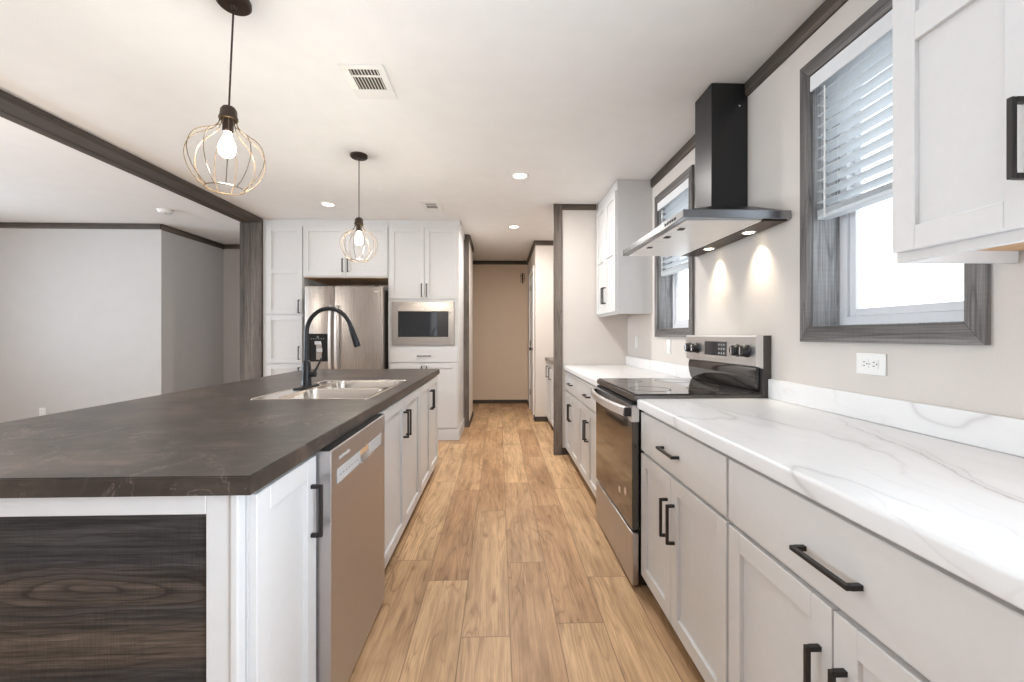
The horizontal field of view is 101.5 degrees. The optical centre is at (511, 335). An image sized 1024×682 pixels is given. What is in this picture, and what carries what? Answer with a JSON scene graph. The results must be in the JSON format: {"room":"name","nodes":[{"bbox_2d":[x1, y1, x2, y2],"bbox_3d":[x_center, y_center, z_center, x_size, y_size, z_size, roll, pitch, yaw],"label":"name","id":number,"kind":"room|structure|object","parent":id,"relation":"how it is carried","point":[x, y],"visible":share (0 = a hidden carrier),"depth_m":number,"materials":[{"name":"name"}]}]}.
{"room":"kitchen","nodes":[
{"label":"kitchen","id":0,"kind":"room"},
{"bbox_2d":[0,228,167,422],"bbox_3d":[-5.622,-0.061,5.055,2.780,2.567,0.100,0,0,-2],"label":"wall","id":1,"kind":"structure","parent":0,"point":[84,312],"depth_m":5.02,"materials":[{"name":"grey paint"}]},
{"bbox_2d":[39,408,45,415],"bbox_3d":[-5.611,0.923,5.000,0.074,0.116,0.009,0,0,-2],"label":"wall outlet","id":2,"kind":"object","parent":1,"relation":"attached to","point":[42,411],"visible":0.77,"depth_m":5.00,"materials":[{"name":"white plastic"}]},
{"bbox_2d":[0,222,160,228],"bbox_3d":[-5.621,-1.311,4.996,2.780,0.066,0.018,0,0,-2],"label":"trim","id":3,"kind":"structure","parent":1,"relation":"attached to","point":[2,224],"depth_m":5.00,"materials":[{"name":"grey wood"}]},
{"bbox_2d":[168,232,222,392],"bbox_3d":[-4.303,-0.061,5.717,0.100,2.567,1.140,0,0,-2],"label":"wall","id":4,"kind":"structure","parent":0,"point":[195,268],"depth_m":5.60,"materials":[{"name":"grey paint"}]},
{"bbox_2d":[161,224,223,248],"bbox_3d":[-4.241,-1.308,5.619,0.018,0.072,1.140,0,0,-2],"label":"trim","id":5,"kind":"structure","parent":4,"relation":"attached to","point":[166,228],"depth_m":5.52,"materials":[{"name":"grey wood"}]},
{"bbox_2d":[223,249,239,383],"bbox_3d":[-3.655,-0.061,6.258,1.230,2.567,0.100,0,0,-2],"label":"wall","id":6,"kind":"structure","parent":0,"point":[231,257],"depth_m":6.19,"materials":[{"name":"grey paint"}]},
{"bbox_2d":[224,244,239,248],"bbox_3d":[-3.705,-1.311,6.197,1.085,0.066,0.018,0,0,-2],"label":"trim","id":7,"kind":"structure","parent":6,"relation":"attached to","point":[226,246],"depth_m":6.17,"materials":[{"name":"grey wood"}]},
{"bbox_2d":[328,285,387,290],"bbox_3d":[-1.736,-0.061,5.598,2.316,2.567,0.100,0,0,-2],"label":"wall","id":8,"kind":"structure","parent":0,"point":[384,286],"depth_m":5.54,"materials":[{"name":"grey paint"}]},
{"bbox_2d":[303,219,387,284],"bbox_3d":[-1.932,-1.004,5.160,0.968,0.677,0.732,0,0,-2],"label":"upper cabinet","id":9,"kind":"object","parent":8,"relation":"attached to","point":[324,261],"visible":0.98,"depth_m":4.84,"materials":[{"name":"white paint"}]},
{"bbox_2d":[0,0,824,260],"bbox_3d":[-2.820,-1.384,2.427,8.417,0.080,10.470,0,0,-2],"label":"ceiling","id":10,"kind":"structure","parent":0,"point":[578,97],"depth_m":2.38,"materials":[{"name":"white paint"}]},
{"bbox_2d":[0,89,262,222],"bbox_3d":[-2.871,-1.320,1.089,0.239,0.048,7.598,0,0,-2],"label":"ceiling beam","id":11,"kind":"structure","parent":10,"relation":"attached to","point":[14,109],"depth_m":2.98,"materials":[{"name":"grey wood"}]},
{"bbox_2d":[156,208,172,214],"bbox_3d":[-3.720,-1.322,4.485,0.140,0.044,0.140,0,0,-2],"label":"smoke detector","id":12,"kind":"object","parent":10,"relation":"attached to","point":[164,211],"visible":1,"depth_m":4.45,"materials":[{"name":"white plastic"}]},
{"bbox_2d":[183,0,265,194],"bbox_3d":[-1.147,-0.965,1.676,0.272,0.758,0.275,0,0,-28],"label":"pendant light","id":13,"kind":"object","parent":10,"relation":"hanging from","point":[228,115],"visible":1,"depth_m":1.67,"materials":[{"name":"brown metal"}]},
{"bbox_2d":[320,202,335,206],"bbox_3d":[-1.882,-1.340,4.282,0.156,0.008,0.156,0,0,-2],"label":"recessed light","id":14,"kind":"object","parent":10,"relation":"in","point":[328,204],"visible":1,"depth_m":4.28,"materials":[{"name":"white paint"}]},
{"bbox_2d":[340,151,377,261],"bbox_3d":[-1.143,-0.949,3.117,0.264,0.789,0.267,0,0,-28],"label":"pendant light","id":15,"kind":"object","parent":10,"relation":"hanging from","point":[359,156],"visible":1,"depth_m":3.10,"materials":[{"name":"brown metal"}]},
{"bbox_2d":[338,64,396,99],"bbox_3d":[-0.756,-1.340,2.222,0.220,0.007,0.300,0,0,-2],"label":"ceiling vent","id":16,"kind":"object","parent":10,"relation":"in","point":[367,81],"visible":1,"depth_m":2.20,"materials":[{"name":"white metal"}]},
{"bbox_2d":[420,201,442,211],"bbox_3d":[-0.833,-1.340,4.356,0.190,0.007,0.360,0,0,-2],"label":"ceiling vent","id":17,"kind":"object","parent":10,"relation":"in","point":[432,206],"visible":1,"depth_m":4.34,"materials":[{"name":"white paint"}]},
{"bbox_2d":[508,225,519,227],"bbox_3d":[0.025,-1.340,5.165,0.156,0.008,0.156,0,0,-2],"label":"recessed light","id":18,"kind":"object","parent":10,"relation":"in","point":[509,226],"visible":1,"depth_m":5.15,"materials":[{"name":"white paint"}]},
{"bbox_2d":[511,172,528,178],"bbox_3d":[0.067,-1.340,3.518,0.156,0.008,0.156,0,0,-2],"label":"recessed light","id":19,"kind":"object","parent":10,"relation":"in","point":[517,175],"visible":1,"depth_m":3.50,"materials":[{"name":"white paint"}]},
{"bbox_2d":[464,234,468,426],"bbox_3d":[-0.606,-0.061,5.571,0.069,2.567,0.019,0,0,-2],"label":"trim","id":20,"kind":"structure","parent":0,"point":[466,241],"depth_m":5.56,"materials":[{"name":"grey wood"}]},
{"bbox_2d":[469,242,472,419],"bbox_3d":[-0.642,-0.061,6.058,0.100,2.567,0.750,0,0,-2],"label":"wall","id":21,"kind":"structure","parent":0,"point":[470,249],"depth_m":5.92,"materials":[{"name":"beige paint"}]},
{"bbox_2d":[469,235,473,252],"bbox_3d":[-0.582,-1.308,6.020,0.018,0.072,0.830,0,0,-2],"label":"trim","id":22,"kind":"structure","parent":21,"relation":"attached to","point":[470,239],"depth_m":5.88,"materials":[{"name":"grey wood"}]},
{"bbox_2d":[469,411,473,426],"bbox_3d":[-0.584,1.192,6.010,0.012,0.062,0.850,0,0,-2],"label":"baseboard","id":23,"kind":"structure","parent":21,"relation":"attached to","point":[471,417],"depth_m":5.96,"materials":[{"name":"wood"}]},
{"bbox_2d":[473,264,527,399],"bbox_3d":[-0.680,-0.061,7.582,2.120,2.567,0.100,0,0,-2],"label":"wall","id":24,"kind":"structure","parent":0,"point":[500,300],"depth_m":7.55,"materials":[{"name":"beige paint"}]},
{"bbox_2d":[473,261,526,264],"bbox_3d":[-0.733,-1.311,7.522,1.990,0.066,0.018,0,0,-2],"label":"trim","id":25,"kind":"structure","parent":24,"relation":"attached to","point":[474,262],"depth_m":7.53,"materials":[{"name":"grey wood"}]},
{"bbox_2d":[473,400,526,402],"bbox_3d":[-0.729,1.192,7.525,1.998,0.062,0.012,0,0,-2],"label":"baseboard","id":26,"kind":"structure","parent":24,"relation":"attached to","point":[474,401],"depth_m":7.53,"materials":[{"name":"brown wood"}]},
{"bbox_2d":[348,403,704,681],"bbox_3d":[-2.820,1.263,2.427,8.417,0.080,10.470,0,0,-2],"label":"floor","id":27,"kind":"structure","parent":0,"point":[503,568],"depth_m":2.06,"materials":[{"name":"brown wood"}]},
{"bbox_2d":[0,495,244,681],"bbox_3d":[-1.089,0.787,2.371,0.872,0.871,2.915,0,0,-2],"label":"panel","id":28,"kind":"object","parent":27,"relation":"on","point":[93,589],"visible":0.48,"depth_m":0.93,"materials":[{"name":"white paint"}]},
{"bbox_2d":[0,369,439,497],"bbox_3d":[-1.229,0.330,2.373,1.214,0.042,2.948,0,0,-2],"label":"countertop","id":29,"kind":"structure","parent":28,"relation":"on","point":[214,440],"depth_m":1.25,"materials":[{"name":"stone"}]},
{"bbox_2d":[292,306,360,389],"bbox_3d":[-1.076,0.067,2.487,0.348,0.479,0.260,0,0,-2],"label":"kitchen faucet","id":30,"kind":"object","parent":29,"relation":"on","point":[306,382],"visible":1,"depth_m":2.47,"materials":[{"name":"black metal"}]},
{"bbox_2d":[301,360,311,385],"bbox_3d":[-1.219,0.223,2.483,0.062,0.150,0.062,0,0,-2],"label":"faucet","id":31,"kind":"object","parent":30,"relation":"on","point":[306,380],"depth_m":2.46,"materials":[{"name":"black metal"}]},
{"bbox_2d":[249,380,406,399],"bbox_3d":[-0.986,0.398,2.425,0.567,0.189,0.850,0,0,-2],"label":"sink","id":32,"kind":"object","parent":29,"relation":"in","point":[326,389],"visible":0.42,"depth_m":2.41,"materials":[{"name":"metal"}]},
{"bbox_2d":[245,455,322,681],"bbox_3d":[-0.886,0.788,1.112,0.652,0.870,0.321,0,0,-2],"label":"base cabinet","id":33,"kind":"object","parent":27,"relation":"on","point":[281,535],"visible":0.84,"depth_m":1.10,"materials":[{"name":"white paint"}]},
{"bbox_2d":[263,219,327,376],"bbox_3d":[-2.646,-0.060,5.138,0.458,2.565,0.732,0,0,-2],"label":"pantry cabinet","id":34,"kind":"object","parent":27,"relation":"on","point":[284,282],"visible":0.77,"depth_m":4.82,"materials":[{"name":"white paint"}]},
{"bbox_2d":[305,285,387,368],"bbox_3d":[-1.905,0.317,5.081,0.872,1.772,0.872,0,0,-2],"label":"refrigerator","id":35,"kind":"object","parent":27,"relation":"on","point":[330,340],"visible":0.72,"depth_m":4.71,"materials":[{"name":"metal"}]},
{"bbox_2d":[314,414,384,681],"bbox_3d":[-0.873,0.788,1.590,0.628,0.869,0.618,0,0,-2],"label":"dishwasher","id":36,"kind":"object","parent":27,"relation":"on","point":[350,552],"visible":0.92,"depth_m":1.45,"materials":[{"name":"metal"}]},
{"bbox_2d":[377,387,419,567],"bbox_3d":[-0.927,0.788,2.437,0.652,0.870,1.050,0,0,-2],"label":"base cabinet","id":37,"kind":"object","parent":27,"relation":"on","point":[402,417],"visible":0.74,"depth_m":2.40,"materials":[{"name":"white paint"}]},
{"bbox_2d":[388,220,464,439],"bbox_3d":[-1.033,-0.060,5.189,0.829,2.565,0.732,0,0,-2],"label":"tall cabinet","id":38,"kind":"object","parent":27,"relation":"on","point":[426,257],"visible":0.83,"depth_m":4.87,"materials":[{"name":"white paint"}]},
{"bbox_2d":[392,302,454,344],"bbox_3d":[-1.038,-0.136,5.064,0.722,0.506,0.422,0,0,-2],"label":"microwave","id":39,"kind":"object","parent":38,"relation":"in","point":[413,323],"visible":1,"depth_m":4.86,"materials":[{"name":"metal"}]},
{"bbox_2d":[419,375,437,495],"bbox_3d":[-0.958,0.788,3.398,0.652,0.870,0.866,0,0,-2],"label":"base cabinet","id":40,"kind":"object","parent":27,"relation":"on","point":[428,390],"visible":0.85,"depth_m":3.35,"materials":[{"name":"white paint"}]},
{"bbox_2d":[545,357,552,425],"bbox_3d":[0.818,0.767,5.187,0.687,0.912,1.534,0,0,-2],"label":"base cabinet","id":41,"kind":"object","parent":27,"relation":"on","point":[549,360],"visible":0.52,"depth_m":5.58,"materials":[{"name":"white paint"}]},
{"bbox_2d":[565,371,579,466],"bbox_3d":[0.862,0.787,3.955,0.677,0.871,0.673,0,0,-2],"label":"base cabinet","id":42,"kind":"object","parent":27,"relation":"on","point":[571,381],"visible":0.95,"depth_m":3.92,"materials":[{"name":"white paint"}]},
{"bbox_2d":[578,378,597,497],"bbox_3d":[0.886,0.787,3.206,0.677,0.871,0.817,0,0,-2],"label":"base cabinet","id":43,"kind":"object","parent":27,"relation":"on","point":[586,405],"visible":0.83,"depth_m":3.22,"materials":[{"name":"white paint"}]},
{"bbox_2d":[564,356,691,386],"bbox_3d":[0.884,0.281,3.541,0.662,0.140,1.509,0,0,-2],"label":"countertop","id":44,"kind":"structure","parent":43,"relation":"on","point":[635,367],"depth_m":3.44,"materials":[{"name":"white stone"}]},
{"bbox_2d":[591,335,770,584],"bbox_3d":[0.874,0.611,2.401,0.750,1.224,0.756,0,0,-2],"label":"range oven","id":45,"kind":"object","parent":27,"relation":"on","point":[720,366],"visible":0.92,"depth_m":2.21,"materials":[{"name":"silver metal"}]},
{"bbox_2d":[597,378,762,400],"bbox_3d":[0.891,0.300,2.401,0.635,0.036,0.756,0,0,-2],"label":"cooktop","id":46,"kind":"object","parent":45,"relation":"in","point":[626,389],"depth_m":2.23,"materials":[{"name":"black glass"}]},
{"bbox_2d":[641,412,733,681],"bbox_3d":[0.935,0.787,1.639,0.677,0.871,0.758,0,0,-2],"label":"base cabinet","id":47,"kind":"object","parent":27,"relation":"on","point":[685,522],"visible":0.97,"depth_m":1.52,"materials":[{"name":"white paint"}]},
{"bbox_2d":[729,459,1023,681],"bbox_3d":[0.960,0.787,0.864,0.677,0.871,0.786,0,0,-2],"label":"base cabinet","id":48,"kind":"object","parent":27,"relation":"on","point":[816,594],"visible":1,"depth_m":0.83,"materials":[{"name":"white paint"}]},
{"bbox_2d":[637,379,1023,609],"bbox_3d":[0.956,0.281,1.235,0.662,0.140,1.569,0,0,-2],"label":"countertop","id":49,"kind":"structure","parent":48,"relation":"on","point":[945,485],"depth_m":1.03,"materials":[{"name":"white stone"}]},
{"bbox_2d":[528,245,541,416],"bbox_3d":[0.357,-0.061,6.755,0.100,2.567,1.620,0,0,-2],"label":"wall","id":50,"kind":"structure","parent":0,"point":[536,257],"depth_m":5.95,"materials":[{"name":"white paint"}]},
{"bbox_2d":[527,242,534,264],"bbox_3d":[0.298,-1.308,6.753,0.018,0.072,1.620,0,0,-2],"label":"trim","id":51,"kind":"structure","parent":50,"relation":"attached to","point":[533,245],"depth_m":6.62,"materials":[{"name":"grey wood"}]},
{"bbox_2d":[529,265,533,414],"bbox_3d":[0.327,0.098,6.552,0.122,2.250,0.829,0,0,2],"label":"door","id":52,"kind":"structure","parent":50,"relation":"in","point":[531,280],"depth_m":6.70,"materials":[{"name":"white paint"}]},
{"bbox_2d":[542,245,552,420],"bbox_3d":[0.784,-0.061,6.008,0.707,2.567,0.100,0,0,-2],"label":"wall","id":53,"kind":"structure","parent":0,"point":[547,250],"depth_m":5.95,"materials":[{"name":"white paint"}]},
{"bbox_2d":[535,417,547,421],"bbox_3d":[0.416,1.188,5.940,0.192,0.070,0.012,0,0,-2],"label":"baseboard","id":54,"kind":"structure","parent":53,"relation":"attached to","point":[537,419],"depth_m":5.93,"materials":[{"name":"brown wood"}]},
{"bbox_2d":[534,240,552,245],"bbox_3d":[0.729,-1.311,5.947,0.822,0.066,0.018,0,0,-2],"label":"trim","id":55,"kind":"structure","parent":53,"relation":"attached to","point":[536,242],"depth_m":5.93,"materials":[{"name":"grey wood"}]},
{"bbox_2d":[562,205,627,447],"bbox_3d":[0.844,-0.061,4.360,0.692,2.567,0.110,0,0,-2],"label":"wall","id":56,"kind":"structure","parent":0,"point":[588,338],"depth_m":4.30,"materials":[{"name":"white paint"}]},
{"bbox_2d":[553,204,561,454],"bbox_3d":[0.467,-0.061,4.338,0.088,2.567,0.130,0,0,-2],"label":"trim","id":57,"kind":"structure","parent":56,"relation":"attached to","point":[557,208],"depth_m":4.27,"materials":[{"name":"grey wood"}]},
{"bbox_2d":[562,448,569,454],"bbox_3d":[0.557,1.188,4.290,0.086,0.070,0.012,0,0,-2],"label":"baseboard","id":58,"kind":"structure","parent":56,"relation":"attached to","point":[564,450],"depth_m":4.28,"materials":[{"name":"wood"}]},
{"bbox_2d":[562,204,595,209],"bbox_3d":[0.688,-1.315,4.291,0.350,0.058,0.018,0,0,-2],"label":"trim","id":59,"kind":"structure","parent":56,"relation":"attached to","point":[564,206],"depth_m":4.28,"materials":[{"name":"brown wood"}]},
{"bbox_2d":[628,0,1023,418],"bbox_3d":[1.324,-0.061,2.558,0.155,2.567,10.270,0,0,-2],"label":"wall","id":60,"kind":"structure","parent":0,"point":[750,285],"depth_m":1.89,"materials":[{"name":"white paint"}]},
{"bbox_2d":[596,180,651,316],"bbox_3d":[1.022,-0.763,3.957,0.357,1.156,0.698,0,0,-2],"label":"upper cabinet","id":61,"kind":"object","parent":60,"relation":"attached to","point":[624,214],"visible":0.99,"depth_m":3.61,"materials":[{"name":"white paint"}]},
{"bbox_2d":[635,336,637,347],"bbox_3d":[1.195,0.063,4.020,0.010,0.116,0.074,0,0,-2],"label":"wall switch","id":62,"kind":"object","parent":60,"relation":"attached to","point":[636,337],"visible":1,"depth_m":4.01,"materials":[{"name":"white plastic"}]},
{"bbox_2d":[626,356,691,377],"bbox_3d":[1.203,0.258,3.551,0.022,0.094,1.509,0,0,-2],"label":"backsplash","id":63,"kind":"structure","parent":60,"relation":"attached to","point":[678,370],"depth_m":3.38,"materials":[{"name":"white stone"}]},
{"bbox_2d":[667,340,670,353],"bbox_3d":[1.219,0.088,3.260,0.010,0.110,0.074,0,0,-2],"label":"wall switch","id":64,"kind":"object","parent":60,"relation":"attached to","point":[668,341],"visible":1,"depth_m":3.24,"materials":[{"name":"white plastic"}]},
{"bbox_2d":[651,135,694,187],"bbox_3d":[1.223,-1.308,3.016,0.018,0.072,1.193,0,0,-2],"label":"trim","id":65,"kind":"structure","parent":60,"relation":"attached to","point":[689,146],"depth_m":3.13,"materials":[{"name":"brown wood"}]},
{"bbox_2d":[654,165,693,336],"bbox_3d":[1.295,-0.573,3.179,0.175,1.169,0.682,0,0,-2],"label":"window","id":66,"kind":"structure","parent":60,"relation":"in","point":[667,322],"depth_m":3.43,"materials":[{"name":"white plastic"}]},
{"bbox_2d":[657,178,688,275],"bbox_3d":[1.251,-0.788,3.177,0.079,0.606,0.575,0,0,-2],"label":"window blind","id":67,"kind":"object","parent":66,"relation":"attached to","point":[676,201],"visible":0.36,"depth_m":3.19,"materials":[{"name":"white plastic"}]},
{"bbox_2d":[623,83,790,256],"bbox_3d":[1.002,-0.928,2.341,0.501,0.828,0.908,0,0,-2],"label":"range hood","id":68,"kind":"object","parent":60,"relation":"attached to","point":[721,216],"visible":1,"depth_m":2.23,"materials":[{"name":"black metal"}]},
{"bbox_2d":[745,0,847,95],"bbox_3d":[1.266,-1.308,1.656,0.018,0.072,1.144,0,0,-2],"label":"trim","id":69,"kind":"structure","parent":60,"relation":"attached to","point":[827,9],"depth_m":1.85,"materials":[{"name":"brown wood"}]},
{"bbox_2d":[856,353,886,375],"bbox_3d":[1.276,0.102,1.489,0.009,0.076,0.118,0,0,-2],"label":"wall outlet","id":70,"kind":"object","parent":60,"relation":"attached to","point":[866,363],"visible":1,"depth_m":1.48,"materials":[{"name":"white plastic"}]},
{"bbox_2d":[861,359,868,367],"bbox_3d":[1.272,0.102,1.508,0.003,0.032,0.030,0,0,-2],"label":"receptacle","id":71,"kind":"object","parent":70,"relation":"attached to","point":[864,362],"depth_m":1.51,"materials":[{"name":"white plastic"}]},
{"bbox_2d":[871,360,878,368],"bbox_3d":[1.274,0.102,1.470,0.003,0.032,0.030,0,0,-2],"label":"receptacle","id":72,"kind":"object","parent":70,"relation":"attached to","point":[874,363],"depth_m":1.47,"materials":[{"name":"white plastic"}]},
{"bbox_2d":[800,0,990,344],"bbox_3d":[1.349,-0.564,1.476,0.175,1.182,0.693,0,0,-2],"label":"window","id":73,"kind":"structure","parent":60,"relation":"in","point":[968,321],"depth_m":1.72,"materials":[{"name":"white plastic"}]},
{"bbox_2d":[810,10,891,219],"bbox_3d":[1.305,-0.786,1.474,0.079,0.606,0.586,0,0,-2],"label":"window blind","id":74,"kind":"object","parent":73,"relation":"attached to","point":[870,54],"visible":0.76,"depth_m":1.58,"materials":[{"name":"white plastic"}]},
{"bbox_2d":[768,379,1023,456],"bbox_3d":[1.276,0.258,1.245,0.022,0.094,1.569,0,0,-2],"label":"backsplash","id":75,"kind":"structure","parent":60,"relation":"attached to","point":[1004,434],"depth_m":1.31,"materials":[{"name":"white stone"}]},
{"bbox_2d":[892,0,1023,263],"bbox_3d":[1.123,-0.763,0.774,0.357,1.156,0.605,0,0,-2],"label":"upper cabinet","id":76,"kind":"object","parent":60,"relation":"attached to","point":[958,65],"visible":1,"depth_m":0.93,"materials":[{"name":"white paint"}]},
{"bbox_3d":[-3.015,-0.061,5.558,0.244,2.567,1.340,0,0,-2],"label":"wall partition","id":77,"kind":"structure","parent":0,"visible":0},
{"bbox_2d":[240,222,262,380],"bbox_3d":[-2.995,-0.036,4.834,0.249,2.517,0.103,0,0,-2],"label":"trim","id":78,"kind":"structure","parent":77,"relation":"attached to","point":[251,233],"depth_m":4.79,"materials":[{"name":"grey wood"}]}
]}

